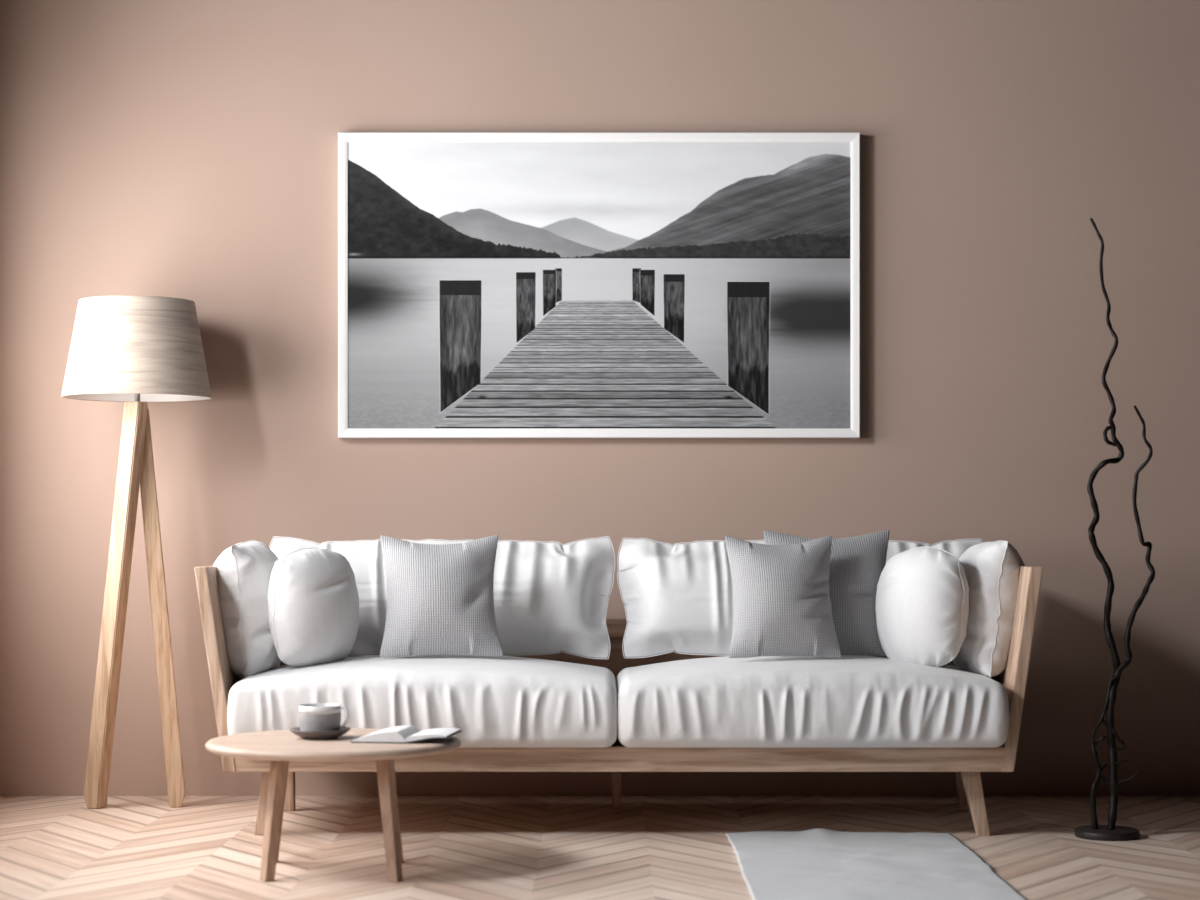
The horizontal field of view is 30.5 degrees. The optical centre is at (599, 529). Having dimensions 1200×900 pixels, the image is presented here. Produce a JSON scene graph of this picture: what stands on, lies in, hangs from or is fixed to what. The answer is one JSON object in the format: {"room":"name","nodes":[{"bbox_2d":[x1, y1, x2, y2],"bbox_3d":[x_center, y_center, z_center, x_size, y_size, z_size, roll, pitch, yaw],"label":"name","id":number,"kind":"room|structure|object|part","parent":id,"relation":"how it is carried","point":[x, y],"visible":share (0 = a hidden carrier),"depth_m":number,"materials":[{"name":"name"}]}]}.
{"room":"living room","nodes":[
{"label":"living room","id":0,"kind":"room"},
{"bbox_2d":[0,0,1199,795],"bbox_3d":[0.610,-0.595,7.340,5.580,2.950,0.120,0,0,0],"label":"wall","id":1,"kind":"structure","parent":0,"point":[183,149],"depth_m":7.28,"materials":[{"name":"beige paint"}]},
{"bbox_2d":[338,132,859,437],"bbox_3d":[-0.003,-0.806,7.255,1.718,1.005,0.041,0,0,0],"label":"framed picture","id":2,"kind":"object","parent":1,"relation":"attached to","point":[491,284],"visible":1,"depth_m":7.24,"materials":[{"name":"grey paper"}]},
{"bbox_2d":[0,796,1199,899],"bbox_3d":[0.670,0.910,4.000,5.460,0.060,6.800,0,0,0],"label":"floor","id":3,"kind":"structure","parent":0,"point":[52,847],"depth_m":6.16,"materials":[{"name":"beige wood"}]},
{"bbox_2d":[61,295,211,808],"bbox_3d":[-1.473,0.076,7.000,0.469,1.607,0.469,0,0,0],"label":"floor lamp","id":4,"kind":"object","parent":3,"relation":"on","point":[135,351],"visible":1,"depth_m":6.93,"materials":[{"name":"brown wood"}]},
{"bbox_3d":[-1.533,0.237,6.965,0.196,1.285,0.072,0,0,0],"label":"leg","id":5,"kind":"part","parent":4,"relation":"part of","materials":[{"name":"brown wood"}]},
{"bbox_3d":[-1.473,-0.574,7.000,0.469,0.307,0.469,0,0,0],"label":"lamp shade","id":6,"kind":"part","parent":4,"relation":"part of","materials":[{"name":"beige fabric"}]},
{"bbox_3d":[-1.473,-0.460,7.000,0.036,0.240,0.036,0,0,0],"label":"stem","id":7,"kind":"part","parent":4,"relation":"part of","materials":[{"name":"grey metal"}]},
{"bbox_3d":[-1.407,0.245,7.016,0.194,1.270,0.075,0,0,14],"label":"leg","id":8,"kind":"part","parent":4,"relation":"part of","materials":[{"name":"brown wood"}]},
{"bbox_2d":[205,728,460,881],"bbox_3d":[-0.692,0.712,5.720,0.660,0.337,0.660,0,0,0],"label":"coffee table","id":9,"kind":"object","parent":3,"relation":"on","point":[281,747],"visible":0.86,"depth_m":5.54,"materials":[{"name":"brown wood"}]},
{"bbox_3d":[-0.821,0.725,5.561,0.066,0.311,0.129,0,0,0],"label":"leg","id":10,"kind":"part","parent":9,"relation":"part of","materials":[{"name":"brown wood"}]},
{"bbox_3d":[-0.855,0.725,5.806,0.090,0.311,0.048,0,0,44],"label":"leg","id":11,"kind":"part","parent":9,"relation":"part of","materials":[{"name":"brown wood"}]},
{"bbox_2d":[289,727,349,739],"bbox_3d":[-0.731,0.530,5.740,0.158,0.025,0.158,0,0,0],"label":"saucer","id":12,"kind":"object","parent":9,"relation":"on","point":[311,735],"visible":0.82,"depth_m":5.69,"materials":[{"name":"grey ceramic"}]},
{"bbox_2d":[298,703,348,730],"bbox_3d":[-0.730,0.492,5.740,0.112,0.071,0.112,0,0,-36],"label":"teacup","id":13,"kind":"object","parent":12,"relation":"on","point":[315,716],"visible":0.99,"depth_m":5.70,"materials":[{"name":"grey ceramic"}]},
{"bbox_3d":[-0.667,0.488,5.730,0.028,0.062,0.009,0,0,9],"label":"handle","id":14,"kind":"part","parent":13,"relation":"part of","materials":[{"name":"white ceramic"}]},
{"bbox_3d":[-0.534,0.725,5.559,0.051,0.311,0.136,0,0,-19],"label":"leg","id":15,"kind":"part","parent":9,"relation":"part of","materials":[{"name":"brown wood"}]},
{"bbox_3d":[-0.554,0.725,5.802,0.082,0.311,0.045,0,0,-33],"label":"leg","id":16,"kind":"part","parent":9,"relation":"part of","materials":[{"name":"brown wood"}]},
{"bbox_2d":[351,725,461,742],"bbox_3d":[-0.500,0.529,5.702,0.250,0.029,0.206,0,0,7],"label":"open book","id":17,"kind":"object","parent":9,"relation":"on","point":[406,733],"visible":1,"depth_m":5.61,"materials":[{"name":"paper"}]},
{"bbox_2d":[351,742,403,742],"bbox_3d":[-0.555,0.542,5.708,0.139,0.002,0.206,0,0,7],"label":"book","id":18,"kind":"object","parent":17,"relation":"on","point":[351,742],"depth_m":5.61,"materials":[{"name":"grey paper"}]},
{"bbox_2d":[194,565,1042,835],"bbox_3d":[0.053,0.492,6.695,2.417,0.775,0.870,0,0,0],"label":"sofa","id":19,"kind":"object","parent":3,"relation":"on","point":[966,764],"visible":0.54,"depth_m":6.26,"materials":[{"name":"brown wood"}]},
{"bbox_3d":[-1.096,0.397,6.695,0.119,0.584,0.870,0,0,0],"label":"arm panel","id":20,"kind":"part","parent":19,"relation":"part of","materials":[{"name":"brown wood"}]},
{"bbox_3d":[-0.959,0.784,6.369,0.076,0.191,0.054,0,0,0],"label":"leg","id":21,"kind":"part","parent":19,"relation":"part of","materials":[{"name":"brown wood"}]},
{"bbox_3d":[-0.984,0.784,6.900,0.054,0.191,0.052,0,0,0],"label":"leg","id":22,"kind":"part","parent":19,"relation":"part of","materials":[{"name":"brown wood"}]},
{"bbox_2d":[227,655,616,747],"bbox_3d":[-0.502,0.496,6.538,1.108,0.243,0.694,0,0,0],"label":"seat cushion","id":23,"kind":"object","parent":19,"relation":"on","point":[495,701],"visible":0.73,"depth_m":6.21,"materials":[{"name":"white fabric"}]},
{"bbox_2d":[213,539,281,678],"bbox_3d":[-1.041,0.235,6.552,0.271,0.413,0.327,0,0,-19],"label":"throw pillow","id":24,"kind":"object","parent":23,"relation":"on","point":[244,569],"visible":0.59,"depth_m":6.40,"materials":[{"name":"white fabric"}]},
{"bbox_2d":[267,548,358,666],"bbox_3d":[-0.842,0.229,6.477,0.216,0.352,0.311,0,0,23],"label":"throw pillow","id":25,"kind":"object","parent":23,"relation":"on","point":[313,597],"visible":0.98,"depth_m":6.38,"materials":[{"name":"white fabric"}]},
{"bbox_2d":[269,536,386,655],"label":"cushion","id":26,"kind":"object","parent":23,"relation":"on","point":[365,557],"depth_m":6.77,"materials":[{"name":"white fabric"}]},
{"bbox_2d":[380,535,502,656],"bbox_3d":[-0.472,0.194,6.512,0.363,0.358,0.167,0,0,-8],"label":"throw pillow","id":27,"kind":"object","parent":23,"relation":"on","point":[440,597],"visible":1,"depth_m":6.46,"materials":[{"name":"grey fabric"}]},
{"bbox_2d":[493,536,614,658],"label":"cushion","id":28,"kind":"object","parent":23,"relation":"on","point":[551,598],"depth_m":6.77,"materials":[{"name":"white fabric"}]},
{"bbox_3d":[0.053,0.317,7.115,2.339,0.062,0.030,0,0,0],"label":"rail","id":29,"kind":"part","parent":19,"relation":"part of","materials":[{"name":"brown wood"}]},
{"bbox_3d":[0.053,0.483,7.116,2.178,0.270,0.016,0,0,0],"label":"panel","id":30,"kind":"part","parent":19,"relation":"part of","materials":[{"name":"white fabric"}]},
{"bbox_3d":[0.052,0.784,6.929,0.032,0.191,0.049,0,0,0],"label":"leg","id":31,"kind":"part","parent":19,"relation":"part of","materials":[{"name":"brown wood"}]},
{"bbox_3d":[0.053,0.645,6.697,2.207,0.048,0.806,0,0,0],"label":"seat","id":32,"kind":"part","parent":19,"relation":"part of","materials":[{"name":"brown fabric"}]},
{"bbox_3d":[0.053,0.653,6.279,2.207,0.072,0.030,0,0,0],"label":"rail","id":33,"kind":"part","parent":19,"relation":"part of","materials":[{"name":"brown wood"}]},
{"bbox_2d":[616,655,1008,747],"bbox_3d":[0.603,0.496,6.538,1.112,0.244,0.693,0,0,0],"label":"seat cushion","id":34,"kind":"object","parent":19,"relation":"on","point":[846,701],"visible":0.91,"depth_m":6.21,"materials":[{"name":"white fabric"}]},
{"bbox_2d":[725,535,841,657],"bbox_3d":[0.533,0.194,6.455,0.335,0.356,0.164,0,0,-9],"label":"throw pillow","id":35,"kind":"object","parent":34,"relation":"on","point":[782,604],"visible":1,"depth_m":6.40,"materials":[{"name":"grey fabric"}]},
{"bbox_2d":[617,538,982,657],"bbox_3d":[0.630,0.211,6.831,1.154,0.373,0.209,0,0,0],"label":"cushion","id":36,"kind":"object","parent":34,"relation":"on","point":[679,597],"visible":0.34,"depth_m":6.78,"materials":[{"name":"white fabric"}]},
{"bbox_2d":[763,530,889,655],"bbox_3d":[0.687,0.189,6.599,0.400,0.377,0.157,0,0,-4],"label":"throw pillow","id":37,"kind":"object","parent":34,"relation":"on","point":[857,563],"visible":0.4,"depth_m":6.55,"materials":[{"name":"grey fabric"}]},
{"bbox_2d":[875,546,968,666],"bbox_3d":[0.948,0.228,6.476,0.305,0.358,0.221,0,0,30],"label":"throw pillow","id":38,"kind":"object","parent":34,"relation":"on","point":[922,607],"visible":0.93,"depth_m":6.38,"materials":[{"name":"white fabric"}]},
{"bbox_2d":[953,541,1024,677],"bbox_3d":[1.151,0.236,6.550,0.262,0.410,0.335,0,0,-16],"label":"throw pillow","id":39,"kind":"object","parent":34,"relation":"on","point":[992,569],"visible":0.55,"depth_m":6.40,"materials":[{"name":"white fabric"}]},
{"bbox_3d":[1.136,0.784,6.906,0.063,0.191,0.063,0,0,0],"label":"leg","id":40,"kind":"part","parent":19,"relation":"part of","materials":[{"name":"brown wood"}]},
{"bbox_3d":[1.082,0.784,6.356,0.081,0.191,0.058,0,0,0],"label":"leg","id":41,"kind":"part","parent":19,"relation":"part of","materials":[{"name":"brown wood"}]},
{"bbox_3d":[1.202,0.397,6.695,0.119,0.584,0.870,0,0,0],"label":"arm panel","id":42,"kind":"part","parent":19,"relation":"part of","materials":[{"name":"brown wood"}]},
{"bbox_2d":[726,828,1026,899],"bbox_3d":[0.689,0.872,5.479,0.655,0.014,1.858,0,0,0],"label":"rug","id":43,"kind":"object","parent":3,"relation":"on","point":[815,863],"visible":1,"depth_m":5.70,"materials":[{"name":"grey fabric"}]},
{"bbox_2d":[1075,218,1154,840],"bbox_3d":[1.475,-0.011,6.310,0.223,1.783,0.181,0,0,0],"label":"sculpture","id":44,"kind":"object","parent":3,"relation":"on","point":[1110,832],"visible":1,"depth_m":6.31,"materials":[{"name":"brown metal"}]},
{"bbox_3d":[1.455,-0.021,6.340,0.095,1.766,0.085,0,0,29],"label":"stem","id":45,"kind":"part","parent":44,"relation":"part of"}
]}

